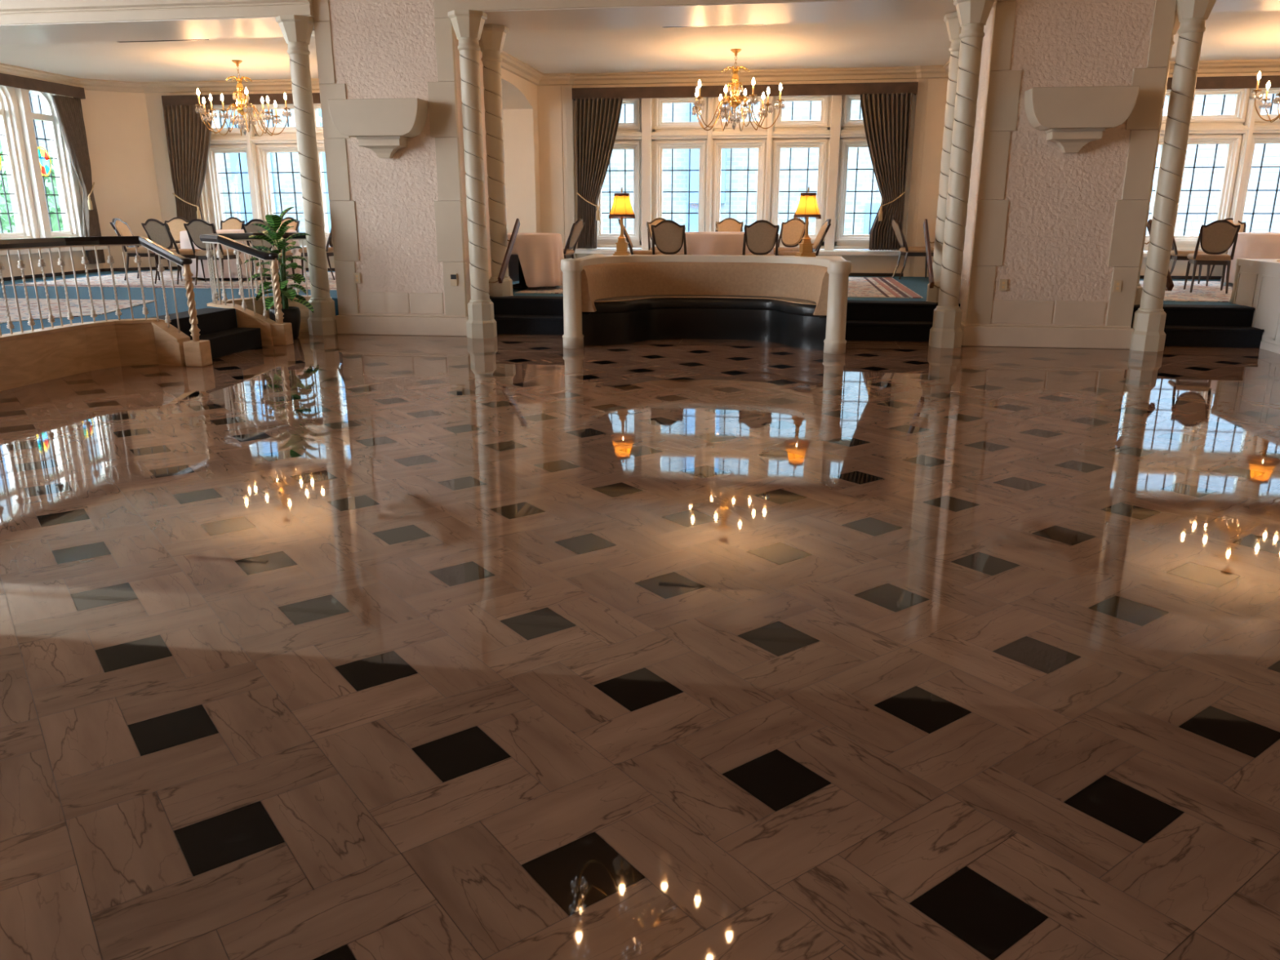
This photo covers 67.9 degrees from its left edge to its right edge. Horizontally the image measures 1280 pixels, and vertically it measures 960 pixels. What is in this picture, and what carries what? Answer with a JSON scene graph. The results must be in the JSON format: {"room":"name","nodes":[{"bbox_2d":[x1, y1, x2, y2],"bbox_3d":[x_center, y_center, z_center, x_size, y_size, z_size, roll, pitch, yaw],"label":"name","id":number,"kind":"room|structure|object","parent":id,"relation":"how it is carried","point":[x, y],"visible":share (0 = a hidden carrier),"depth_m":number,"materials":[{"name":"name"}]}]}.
{"room":"hotel ballroom","nodes":[
{"label":"hotel ballroom","id":0,"kind":"room"},
{"bbox_2d":[0,95,103,277],"bbox_3d":[-10.166,-3.684,11.232,0.360,3.220,10.454,2,16,7],"label":"wall","id":1,"kind":"structure","parent":0,"point":[77,255],"depth_m":15.29,"materials":[{"name":"paint"}]},
{"bbox_2d":[0,84,83,239],"bbox_3d":[-9.744,-4.840,14.491,0.340,2.540,3.161,2,16,7],"label":"window","id":2,"kind":"structure","parent":1,"relation":"in","point":[26,163],"depth_m":15.06,"materials":[{"name":"white paint"}]},
{"bbox_2d":[0,72,85,98],"bbox_3d":[-9.489,-5.912,14.039,0.200,0.170,3.541,2,16,7],"label":"valance","id":3,"kind":"object","parent":1,"relation":"attached to","point":[8,80],"visible":0.94,"depth_m":14.77,"materials":[{"name":"fabric"}]},
{"bbox_2d":[51,95,105,263],"bbox_3d":[-9.322,-4.960,15.842,0.168,2.650,0.550,2,16,7],"label":"curtain","id":4,"kind":"object","parent":3,"relation":"hanging from","point":[68,110],"visible":0.91,"depth_m":15.80,"materials":[{"name":"fabric"}]},
{"bbox_2d":[0,245,106,255],"bbox_3d":[-9.605,-3.576,14.833,0.340,0.080,3.461,2,16,7],"label":"sill","id":5,"kind":"structure","parent":1,"relation":"attached to","point":[98,247],"depth_m":15.16,"materials":[{"name":"white paint"}]},
{"bbox_2d":[0,266,168,281],"bbox_3d":[-9.685,-2.331,11.901,0.783,0.050,11.120,2,16,8],"label":"baseboard","id":6,"kind":"structure","parent":1,"relation":"attached to","point":[16,277],"depth_m":15.97,"materials":[{"name":"white wood"}]},
{"bbox_2d":[80,89,168,268],"bbox_3d":[-9.019,-5.209,16.590,1.021,3.220,0.300,-10,19,-31],"label":"wall","id":7,"kind":"structure","parent":0,"point":[117,132],"depth_m":16.40,"materials":[{"name":"paint"}]},
{"bbox_2d":[0,62,319,93],"bbox_3d":[-6.635,-5.136,10.745,6.920,0.160,10.920,2,16,8],"label":"crown molding","id":8,"kind":"structure","parent":7,"relation":"attached to","point":[87,84],"depth_m":15.95,"materials":[{"name":"paint"}]},
{"bbox_2d":[315,0,491,315],"bbox_3d":[-2.739,-3.985,11.322,1.560,4.350,1.180,2,16,8],"label":"wall","id":9,"kind":"structure","parent":0,"point":[383,49],"depth_m":10.82,"materials":[{"name":"paint"}]},
{"bbox_2d":[327,97,427,158],"bbox_3d":[-2.892,-3.904,10.581,1.030,0.600,0.320,2,16,8],"label":"wall bracket","id":10,"kind":"object","parent":9,"relation":"attached to","point":[384,126],"visible":1,"depth_m":10.42,"materials":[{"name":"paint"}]},
{"bbox_2d":[327,97,427,137],"bbox_3d":[-2.892,-4.010,10.550,1.030,0.380,0.320,2,16,8],"label":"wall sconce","id":11,"kind":"object","parent":10,"relation":"on","point":[396,117],"depth_m":10.40,"materials":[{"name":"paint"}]},
{"bbox_2d":[312,0,467,315],"bbox_3d":[-2.822,-3.939,10.747,1.584,4.116,0.064,2,16,8],"label":"trim","id":12,"kind":"structure","parent":9,"relation":"attached to","point":[442,94],"depth_m":10.83,"materials":[{"name":"paint"}]},
{"bbox_2d":[335,292,468,336],"bbox_3d":[-2.741,-2.131,11.840,1.640,0.500,1.260,2,16,8],"label":"baseboard","id":13,"kind":"structure","parent":9,"relation":"attached to","point":[377,304],"depth_m":11.26,"materials":[{"name":"paint"}]},
{"bbox_2d":[501,67,541,232],"bbox_3d":[-2.331,-4.489,13.875,0.780,3.120,4.070,2,16,8],"label":"wall","id":14,"kind":"structure","parent":0,"point":[519,95],"depth_m":15.36,"materials":[{"name":"paint"}]},
{"bbox_2d":[0,269,1239,334],"bbox_3d":[0.475,-1.708,10.537,21.320,0.400,11.120,2,16,8],"label":"carpet","id":15,"kind":"structure","parent":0,"point":[918,285],"depth_m":11.90,"materials":[{"name":"blue carpet"}]},
{"bbox_2d":[0,297,156,323],"bbox_3d":[-7.648,-1.528,9.157,4.000,0.007,4.850,2,16,8],"label":"patterned rug","id":16,"kind":"object","parent":15,"relation":"on","point":[110,304],"visible":0.78,"depth_m":10.43,"materials":[{"name":"carpet"}]},
{"bbox_2d":[4,270,336,289],"bbox_3d":[-5.998,-3.110,14.709,5.600,0.010,3.450,2,16,8],"label":"patterned rug","id":17,"kind":"object","parent":15,"relation":"on","point":[106,280],"visible":0.24,"depth_m":14.06,"materials":[{"name":"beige carpet"}]},
{"bbox_2d":[109,217,171,280],"bbox_3d":[-7.571,-3.503,14.422,0.662,0.908,0.483,0,16,-2],"label":"banquet chair","id":18,"kind":"object","parent":17,"relation":"on","point":[121,228],"visible":0.66,"depth_m":14.26,"materials":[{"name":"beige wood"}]},
{"bbox_2d":[155,217,190,265],"bbox_3d":[-7.906,-3.992,16.140,0.483,0.908,0.662,-1,16,-4],"label":"banquet chair","id":19,"kind":"object","parent":17,"relation":"on","point":[175,224],"visible":0.39,"depth_m":16.26,"materials":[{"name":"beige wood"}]},
{"bbox_2d":[141,218,205,284],"bbox_3d":[-6.718,-3.293,13.686,0.483,0.908,0.662,5,17,18],"label":"banquet chair","id":20,"kind":"object","parent":17,"relation":"on","point":[157,232],"visible":0.84,"depth_m":13.45,"materials":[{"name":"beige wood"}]},
{"bbox_2d":[183,218,243,284],"bbox_3d":[-6.058,-3.239,13.495,0.483,0.908,0.662,2,16,6],"label":"banquet chair","id":21,"kind":"object","parent":17,"relation":"on","point":[194,228],"visible":0.8,"depth_m":13.28,"materials":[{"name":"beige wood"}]},
{"bbox_2d":[241,218,295,284],"bbox_3d":[-5.226,-3.206,13.379,0.483,0.908,0.662,0,16,0],"label":"banquet chair","id":22,"kind":"object","parent":17,"relation":"on","point":[248,227],"visible":0.38,"depth_m":13.15,"materials":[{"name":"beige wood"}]},
{"bbox_2d":[298,227,334,279],"bbox_3d":[-4.790,-3.533,14.527,0.662,0.908,0.483,4,16,13],"label":"banquet chair","id":23,"kind":"object","parent":17,"relation":"on","point":[329,250],"visible":0.26,"depth_m":14.38,"materials":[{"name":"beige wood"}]},
{"bbox_3d":[-6.268,-3.554,14.964,1.660,0.704,1.660,2,16,8],"label":"round table","id":24,"kind":"object","parent":17,"relation":"on","visible":0},
{"bbox_2d":[179,229,304,278],"bbox_3d":[-6.263,-3.578,14.952,1.824,0.672,1.814,2,16,8],"label":"tablecloth","id":25,"kind":"object","parent":24,"relation":"on","point":[185,243],"visible":0.38,"depth_m":14.23,"materials":[{"name":"white fabric"}]},
{"bbox_2d":[512,257,542,288],"bbox_3d":[-1.614,-2.995,12.999,1.060,0.704,1.060,2,16,8],"label":"round table","id":26,"kind":"object","parent":15,"relation":"on","point":[522,285],"visible":0.34,"depth_m":12.99,"materials":[{"name":"black wood"}]},
{"bbox_2d":[506,232,564,287],"bbox_3d":[-1.610,-3.018,12.987,1.227,0.672,1.215,2,16,8],"label":"tablecloth","id":27,"kind":"object","parent":26,"relation":"on","point":[540,255],"visible":0.62,"depth_m":12.57,"materials":[{"name":"white fabric"}]},
{"bbox_2d":[515,276,923,297],"bbox_3d":[1.177,-2.805,13.639,5.120,0.010,3.580,2,16,8],"label":"patterned rug","id":28,"kind":"object","parent":15,"relation":"on","point":[874,287],"visible":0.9,"depth_m":12.77,"materials":[{"name":"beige carpet"}]},
{"bbox_2d":[563,218,584,258],"bbox_3d":[-1.146,-3.317,13.771,0.662,0.908,0.483,4,16,14],"label":"banquet chair","id":29,"kind":"object","parent":28,"relation":"on","point":[576,228],"visible":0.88,"depth_m":13.62,"materials":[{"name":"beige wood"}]},
{"bbox_2d":[650,219,691,254],"bbox_3d":[0.402,-2.898,12.297,0.483,0.908,0.662,3,16,10],"label":"banquet chair","id":30,"kind":"object","parent":28,"relation":"on","point":[668,237],"visible":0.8,"depth_m":12.01,"materials":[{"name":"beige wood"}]},
{"bbox_2d":[715,217,743,231],"bbox_3d":[1.363,-3.595,14.745,0.483,0.908,0.662,2,16,8],"label":"banquet chair","id":31,"kind":"object","parent":28,"relation":"on","point":[727,224],"visible":0.43,"depth_m":14.88,"materials":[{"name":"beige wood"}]},
{"bbox_2d":[740,219,779,255],"bbox_3d":[1.523,-2.853,12.140,0.483,0.908,0.662,1,16,3],"label":"banquet chair","id":32,"kind":"object","parent":28,"relation":"on","point":[760,237],"visible":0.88,"depth_m":11.85,"materials":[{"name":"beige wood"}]},
{"bbox_2d":[773,218,808,255],"bbox_3d":[2.212,-3.475,14.326,0.483,0.908,0.662,10,19,31],"label":"banquet chair","id":33,"kind":"object","parent":28,"relation":"on","point":[792,231],"visible":0.7,"depth_m":14.40,"materials":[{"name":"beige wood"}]},
{"bbox_2d":[777,218,831,256],"bbox_3d":[2.257,-3.105,13.026,0.662,0.908,0.483,0,16,0],"label":"banquet chair","id":34,"kind":"object","parent":28,"relation":"on","point":[824,228],"visible":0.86,"depth_m":12.84,"materials":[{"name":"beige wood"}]},
{"bbox_3d":[1.148,-3.134,13.486,1.380,0.704,1.380,2,16,8],"label":"round table","id":35,"kind":"object","parent":28,"relation":"on","visible":0},
{"bbox_2d":[677,231,773,255],"bbox_3d":[1.153,-3.157,13.474,1.546,0.672,1.535,2,16,8],"label":"tablecloth","id":36,"kind":"object","parent":35,"relation":"on","point":[697,242],"visible":0.37,"depth_m":12.77,"materials":[{"name":"white fabric"}]},
{"bbox_2d":[890,217,933,279],"bbox_3d":[4.165,-3.547,14.577,0.662,0.908,0.483,0,16,0],"label":"banquet chair","id":37,"kind":"object","parent":15,"relation":"on","point":[905,251],"visible":0.88,"depth_m":14.43,"materials":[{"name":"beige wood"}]},
{"bbox_2d":[1133,7,1180,305],"bbox_3d":[5.545,-3.394,10.465,0.388,3.271,0.388,2,16,8],"label":"spiral column","id":38,"kind":"structure","parent":15,"relation":"on","point":[1176,24],"depth_m":10.35,"materials":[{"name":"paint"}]},
{"bbox_2d":[1138,280,1233,302],"bbox_3d":[8.383,-2.502,12.579,5.100,0.007,3.480,2,16,8],"label":"patterned rug","id":39,"kind":"object","parent":15,"relation":"on","point":[1201,292],"visible":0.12,"depth_m":12.27,"materials":[{"name":"beige carpet"}]},
{"bbox_2d":[1169,235,1210,285],"bbox_3d":[7.670,-3.221,13.433,0.662,0.908,0.483,5,17,16],"label":"banquet chair","id":40,"kind":"object","parent":39,"relation":"on","point":[1175,255],"visible":0.27,"depth_m":13.29,"materials":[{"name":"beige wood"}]},
{"bbox_2d":[1183,219,1239,293],"bbox_3d":[7.366,-2.883,12.246,0.483,0.908,0.662,6,17,21],"label":"banquet chair","id":41,"kind":"object","parent":39,"relation":"on","point":[1215,238],"visible":1,"depth_m":12.06,"materials":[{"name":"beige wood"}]},
{"bbox_3d":[9.037,-3.032,13.128,1.540,0.704,1.540,2,16,8],"label":"round table","id":42,"kind":"object","parent":39,"relation":"on","visible":0},
{"bbox_2d":[1223,231,1279,283],"bbox_3d":[9.042,-3.055,13.116,1.705,0.672,1.694,2,16,8],"label":"tablecloth","id":43,"kind":"object","parent":42,"relation":"on","point":[1250,245],"visible":0.53,"depth_m":12.85,"materials":[{"name":"white fabric"}]},
{"bbox_2d":[0,332,1279,959],"bbox_3d":[1.116,0.592,3.185,21.119,0.001,17.136,2,16,8],"label":"floor","id":44,"kind":"structure","parent":0,"point":[126,851],"depth_m":3.19,"materials":[{"name":"beige tile"}]},
{"bbox_2d":[0,317,190,391],"bbox_3d":[-5.268,-0.908,7.669,0.732,0.430,3.556,6,17,19],"label":"trim","id":45,"kind":"structure","parent":44,"relation":"on","point":[29,357],"depth_m":8.74,"materials":[{"name":"beige stone"}]},
{"bbox_2d":[0,235,200,341],"bbox_3d":[-5.240,-1.426,7.654,0.843,0.966,3.370,7,17,23],"label":"balustrade","id":46,"kind":"object","parent":45,"relation":"on","point":[18,244],"visible":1,"depth_m":8.78,"materials":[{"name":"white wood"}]},
{"bbox_2d":[182,339,212,366],"bbox_3d":[-4.233,-1.214,9.101,0.180,0.235,0.170,2,16,8],"label":"trim","id":47,"kind":"structure","parent":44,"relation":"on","point":[197,353],"depth_m":9.03,"materials":[{"name":"beige stone"}]},
{"bbox_2d":[146,307,262,359],"bbox_3d":[-4.532,-1.513,9.839,0.620,0.406,1.200,2,16,8],"label":"steps","id":48,"kind":"structure","parent":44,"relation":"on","point":[218,326],"depth_m":9.90,"materials":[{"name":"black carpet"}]},
{"bbox_2d":[206,295,311,346],"bbox_3d":[-4.394,-1.887,11.109,0.938,0.430,1.406,2,16,8],"label":"trim","id":49,"kind":"structure","parent":44,"relation":"on","point":[247,318],"depth_m":10.49,"materials":[{"name":"beige stone"}]},
{"bbox_2d":[200,232,308,323],"bbox_3d":[-4.382,-2.345,10.925,0.959,0.941,1.321,0,16,0],"label":"balustrade","id":50,"kind":"object","parent":49,"relation":"on","point":[228,240],"visible":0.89,"depth_m":10.41,"materials":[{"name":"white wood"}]},
{"bbox_2d":[244,206,313,338],"bbox_3d":[-4.096,-2.354,10.853,0.702,1.470,0.640,2,16,8],"label":"potted plant","id":51,"kind":"object","parent":44,"relation":"on","point":[291,314],"visible":0.81,"depth_m":10.82,"materials":[{"name":"green plant"}]},
{"bbox_2d":[271,322,293,345],"bbox_3d":[-3.960,-1.613,10.502,0.180,0.235,0.170,2,16,8],"label":"trim","id":52,"kind":"structure","parent":44,"relation":"on","point":[282,335],"depth_m":10.43,"materials":[{"name":"beige wood"}]},
{"bbox_2d":[275,14,337,335],"bbox_3d":[-3.808,-3.436,10.989,0.388,3.476,0.388,2,16,8],"label":"spiral column","id":53,"kind":"structure","parent":44,"relation":"on","point":[296,30],"depth_m":10.88,"materials":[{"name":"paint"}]},
{"bbox_2d":[447,9,497,338],"bbox_3d":[-1.859,-3.358,10.716,0.388,3.476,0.388,2,16,8],"label":"spiral column","id":54,"kind":"structure","parent":44,"relation":"on","point":[468,24],"depth_m":10.61,"materials":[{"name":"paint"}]},
{"bbox_2d":[488,217,519,283],"bbox_3d":[-1.622,-2.757,11.410,0.117,0.729,1.067,2,16,8],"label":"handrail","id":55,"kind":"object","parent":54,"relation":"attached to","point":[517,225],"visible":1,"depth_m":11.40,"materials":[{"name":"brown wood"}]},
{"bbox_2d":[489,295,564,334],"bbox_3d":[-1.313,-2.010,11.585,1.345,0.406,0.560,2,16,8],"label":"steps","id":56,"kind":"structure","parent":44,"relation":"on","point":[513,314],"depth_m":11.51,"materials":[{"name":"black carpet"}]},
{"bbox_2d":[478,24,512,296],"bbox_3d":[-1.738,-3.684,11.487,0.388,3.271,0.388,2,16,8],"label":"spiral column","id":57,"kind":"structure","parent":56,"relation":"on","point":[491,42],"depth_m":11.34,"materials":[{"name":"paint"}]},
{"bbox_2d":[560,253,851,354],"bbox_3d":[0.784,-2.080,10.866,3.050,0.935,2.013,2,16,8],"label":"booth","id":58,"kind":"object","parent":44,"relation":"on","point":[801,302],"visible":1,"depth_m":10.79,"materials":[{"name":"beige paint"}]},
{"bbox_2d":[608,186,635,255],"bbox_3d":[-0.217,-3.099,11.402,0.321,0.800,0.321,2,16,8],"label":"table lamp","id":59,"kind":"object","parent":58,"relation":"on","point":[621,208],"visible":0.98,"depth_m":11.29,"materials":[{"name":"yellow fabric"}]},
{"bbox_2d":[793,186,821,257],"bbox_3d":[1.950,-3.013,11.098,0.321,0.800,0.321,-2,16,-9],"label":"table lamp","id":60,"kind":"object","parent":58,"relation":"on","point":[807,206],"visible":0.98,"depth_m":10.99,"materials":[{"name":"yellow fabric"}]},
{"bbox_2d":[844,300,959,342],"bbox_3d":[2.986,-1.838,10.981,1.345,0.406,0.560,2,16,8],"label":"steps","id":61,"kind":"structure","parent":44,"relation":"on","point":[866,320],"depth_m":10.90,"materials":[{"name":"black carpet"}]},
{"bbox_2d":[925,11,961,302],"bbox_3d":[3.507,-3.475,10.751,0.388,3.271,0.388,2,16,8],"label":"spiral column","id":62,"kind":"structure","parent":61,"relation":"on","point":[952,20],"depth_m":10.62,"materials":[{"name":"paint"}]},
{"bbox_2d":[928,0,995,348],"bbox_3d":[3.340,-3.140,9.947,0.388,3.476,0.388,2,16,8],"label":"spiral column","id":63,"kind":"structure","parent":44,"relation":"on","point":[945,331],"depth_m":9.85,"materials":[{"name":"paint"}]},
{"bbox_2d":[923,218,939,288],"bbox_3d":[3.302,-2.561,10.719,0.117,0.729,1.067,2,16,8],"label":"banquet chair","id":64,"kind":"object","parent":63,"relation":"attached to","point":[929,260],"visible":0.97,"depth_m":10.72,"materials":[{"name":"brown wood"}]},
{"bbox_2d":[1129,0,1216,351],"bbox_3d":[5.404,-3.068,9.697,0.388,3.476,0.388,2,16,8],"label":"spiral column","id":65,"kind":"structure","parent":44,"relation":"on","point":[1148,335],"depth_m":9.62,"materials":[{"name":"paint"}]},
{"bbox_2d":[1130,304,1264,347],"bbox_3d":[6.019,-1.717,10.556,1.445,0.406,0.560,2,16,8],"label":"steps","id":66,"kind":"structure","parent":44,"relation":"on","point":[1185,325],"depth_m":10.41,"materials":[{"name":"black stone"}]},
{"bbox_2d":[1229,257,1279,354],"bbox_3d":[8.166,-1.785,9.831,3.050,0.935,2.013,2,16,8],"label":"wall","id":67,"kind":"structure","parent":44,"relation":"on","point":[1256,282],"depth_m":10.27,"materials":[{"name":"beige paint"}]},
{"bbox_2d":[0,10,1279,82],"bbox_3d":[0.919,-6.001,13.125,22.100,0.200,4.700,2,16,8],"label":"ceiling","id":68,"kind":"structure","parent":0,"point":[1255,34],"depth_m":12.91,"materials":[{"name":"paint"}]},
{"bbox_2d":[195,59,292,136],"bbox_3d":[-5.835,-5.586,13.906,1.310,1.026,1.283,-10,18,-30],"label":"chandelier","id":69,"kind":"object","parent":68,"relation":"hanging from","point":[242,108],"visible":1,"depth_m":13.90,"materials":[{"name":"gold metal"}]},
{"bbox_2d":[691,48,785,131],"bbox_3d":[1.307,-5.313,12.949,1.310,1.026,1.283,-6,17,-19],"label":"chandelier","id":70,"kind":"object","parent":68,"relation":"hanging from","point":[735,100],"visible":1,"depth_m":12.95,"materials":[{"name":"gold metal"}]},
{"bbox_2d":[1248,71,1279,122],"bbox_3d":[8.355,-4.951,11.676,1.310,1.026,1.283,-13,20,-38],"label":"chandelier","id":71,"kind":"object","parent":68,"relation":"hanging from","point":[1277,100],"visible":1,"depth_m":11.98,"materials":[{"name":"gold metal"}]},
{"bbox_2d":[144,72,1279,275],"bbox_3d":[1.685,-4.893,15.479,20.550,3.220,0.360,2,16,8],"label":"wall","id":72,"kind":"structure","parent":0,"point":[860,264],"depth_m":15.40,"materials":[{"name":"paint"}]},
{"bbox_2d":[161,93,320,106],"bbox_3d":[-5.465,-6.354,15.853,5.320,0.165,0.200,2,16,8],"label":"valance","id":73,"kind":"object","parent":72,"relation":"attached to","point":[255,99],"visible":0.38,"depth_m":15.96,"materials":[{"name":"fabric"}]},
{"bbox_2d":[162,104,213,221],"bbox_3d":[-7.660,-5.226,16.392,0.888,2.320,0.166,2,16,8],"label":"curtain","id":74,"kind":"object","parent":73,"relation":"hanging from","point":[188,137],"visible":0.67,"depth_m":16.29,"materials":[{"name":"fabric"}]},
{"bbox_2d":[202,103,331,246],"bbox_3d":[-5.737,-5.303,16.482,3.910,2.460,0.330,2,16,8],"label":"window","id":75,"kind":"structure","parent":72,"relation":"in","point":[257,149],"depth_m":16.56,"materials":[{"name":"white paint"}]},
{"bbox_2d":[171,266,1222,279],"bbox_3d":[1.633,-3.414,15.708,20.400,0.050,0.020,2,16,8],"label":"baseboard","id":76,"kind":"structure","parent":72,"relation":"attached to","point":[173,268],"depth_m":15.36,"materials":[{"name":"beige wood"}]},
{"bbox_2d":[500,50,949,85],"bbox_3d":[1.242,-5.771,12.974,6.440,0.160,4.060,2,16,8],"label":"crown molding","id":77,"kind":"structure","parent":72,"relation":"attached to","point":[509,63],"depth_m":14.76,"materials":[{"name":"paint"}]},
{"bbox_2d":[571,248,899,255],"bbox_3d":[1.582,-3.750,15.646,5.560,0.070,0.370,2,16,8],"label":"sill","id":78,"kind":"structure","parent":72,"relation":"attached to","point":[837,252],"depth_m":15.25,"materials":[{"name":"white paint"}]},
{"bbox_2d":[596,94,881,250],"bbox_3d":[1.605,-5.010,15.452,5.000,2.460,0.330,2,16,8],"label":"window","id":79,"kind":"structure","parent":72,"relation":"in","point":[835,132],"depth_m":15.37,"materials":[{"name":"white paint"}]},
{"bbox_2d":[537,78,948,276],"bbox_3d":[1.531,-4.812,15.304,6.440,2.960,0.060,2,16,8],"label":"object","id":80,"kind":"structure","parent":72,"relation":"attached to","point":[555,102],"depth_m":15.27,"materials":[{"name":"paint"}]},
{"bbox_2d":[571,81,918,100],"bbox_3d":[1.575,-6.072,14.865,5.350,0.165,0.200,2,16,8],"label":"valance","id":81,"kind":"object","parent":72,"relation":"attached to","point":[825,89],"visible":0.97,"depth_m":14.74,"materials":[{"name":"fabric"}]},
{"bbox_2d":[575,97,622,248],"bbox_3d":[-0.654,-4.946,15.409,0.768,2.320,0.166,2,16,8],"label":"curtain","id":82,"kind":"object","parent":81,"relation":"hanging from","point":[597,120],"visible":0.94,"depth_m":15.34,"materials":[{"name":"fabric"}]},
{"bbox_2d":[860,93,912,250],"bbox_3d":[3.754,-4.770,14.791,0.788,2.320,0.166,2,16,8],"label":"curtain","id":83,"kind":"object","parent":81,"relation":"hanging from","point":[886,117],"visible":0.95,"depth_m":14.71,"materials":[{"name":"fabric"}]},
{"bbox_2d":[1142,88,1279,251],"bbox_3d":[8.616,-4.730,14.468,4.800,2.460,0.330,2,16,8],"label":"window","id":84,"kind":"structure","parent":72,"relation":"in","point":[1240,131],"depth_m":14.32,"materials":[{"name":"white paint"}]},
{"bbox_2d":[1166,75,1279,89],"bbox_3d":[8.646,-5.790,13.873,5.600,0.165,0.200,2,16,8],"label":"valance","id":85,"kind":"object","parent":72,"relation":"attached to","point":[1233,82],"visible":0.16,"depth_m":13.78,"materials":[{"name":"fabric"}]},
{"bbox_2d":[1168,58,1279,74],"bbox_3d":[8.367,-5.486,11.974,6.400,0.160,4.060,2,16,8],"label":"crown molding","id":86,"kind":"structure","parent":72,"relation":"attached to","point":[1237,66],"depth_m":13.82,"materials":[{"name":"paint"}]},
{"bbox_2d":[958,0,1156,325],"bbox_3d":[4.489,-3.697,10.308,1.670,4.350,1.180,2,16,8],"label":"wall","id":87,"kind":"structure","parent":0,"point":[1061,210],"depth_m":9.85,"materials":[{"name":"paint"}]},
{"bbox_2d":[960,300,1133,349],"bbox_3d":[4.488,-1.843,10.826,1.750,0.500,1.260,2,16,8],"label":"baseboard","id":88,"kind":"structure","parent":87,"relation":"attached to","point":[1040,313],"depth_m":10.25,"materials":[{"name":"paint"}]},
{"bbox_2d":[965,0,1177,326],"bbox_3d":[4.407,-3.650,9.733,1.694,4.116,0.064,2,16,8],"label":"trim","id":89,"kind":"structure","parent":87,"relation":"attached to","point":[1003,88],"depth_m":9.82,"materials":[{"name":"paint"}]},
{"bbox_2d":[1024,85,1139,152],"bbox_3d":[4.396,-3.613,9.558,1.000,0.600,0.320,2,16,8],"label":"wall bracket","id":90,"kind":"object","parent":87,"relation":"attached to","point":[1072,117],"visible":1,"depth_m":9.40,"materials":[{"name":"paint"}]},
{"bbox_2d":[1024,85,1139,130],"bbox_3d":[4.396,-3.719,9.528,1.000,0.380,0.320,2,16,8],"label":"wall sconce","id":91,"kind":"object","parent":90,"relation":"on","point":[1068,108],"depth_m":9.38,"materials":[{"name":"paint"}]},
{"bbox_3d":[0.843,-5.516,10.307,5.690,0.850,1.050,2,16,8],"label":"wall","id":92,"kind":"structure","parent":0,"visible":0},
{"bbox_2d":[447,0,828,11],"bbox_3d":[0.758,-5.087,9.822,5.690,0.310,0.130,2,16,8],"label":"trim","id":93,"kind":"structure","parent":92,"relation":"attached to","point":[477,5],"depth_m":10.04,"materials":[{"name":"paint"}]},
{"bbox_2d":[480,0,956,31],"bbox_3d":[0.838,-5.082,10.394,5.690,0.011,1.140,2,16,8],"label":"trim","id":94,"kind":"structure","parent":92,"relation":"attached to","point":[830,11],"depth_m":10.36,"materials":[{"name":"beige paint"}]},
{"bbox_3d":[-6.673,-5.816,11.361,6.380,0.850,1.050,2,16,8],"label":"wall","id":95,"kind":"structure","parent":0,"visible":0},
{"bbox_2d":[0,0,314,24],"bbox_3d":[-6.760,-5.383,10.862,6.380,0.310,0.160,2,16,8],"label":"trim","id":96,"kind":"structure","parent":95,"relation":"attached to","point":[11,11],"depth_m":10.66,"materials":[{"name":"paint"}]},
{"bbox_2d":[0,15,314,44],"bbox_3d":[-6.680,-5.378,11.434,6.380,0.011,1.170,2,16,8],"label":"trim","id":97,"kind":"structure","parent":95,"relation":"attached to","point":[241,27],"depth_m":11.26,"materials":[{"name":"beige paint"}]},
{"bbox_3d":[8.230,-5.221,9.270,5.900,0.850,1.050,2,16,8],"label":"wall","id":98,"kind":"structure","parent":0,"visible":0},
{"bbox_2d":[1210,0,1279,12],"bbox_3d":[8.225,-4.787,9.358,5.900,0.011,1.140,2,16,8],"label":"ceiling","id":99,"kind":"structure","parent":98,"relation":"attached to","point":[1220,6],"depth_m":9.90,"materials":[{"name":"beige paint"}]},
{"label":"outside","id":100,"kind":"structure","parent":0,"visible":0},
{"bbox_3d":[6.251,-7.313,42.467,120.000,0.300,53.400,2,16,8],"label":"ground","id":101,"kind":"structure","parent":100,"visible":0},
{"bbox_2d":[0,90,56,231],"bbox_3d":[-24.246,-13.140,37.732,15.500,13.500,8.060,2,16,8],"label":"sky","id":102,"kind":"structure","parent":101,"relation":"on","point":[38,125],"depth_m":33.28,"materials":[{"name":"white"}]},
{"bbox_2d":[0,156,64,237],"bbox_3d":[-13.947,-4.928,23.003,3.801,5.803,3.756,2,16,8],"label":"tree","id":103,"kind":"object","parent":101,"relation":"on","point":[6,227],"visible":0.03,"depth_m":21.72,"materials":[{"name":"green plant"}]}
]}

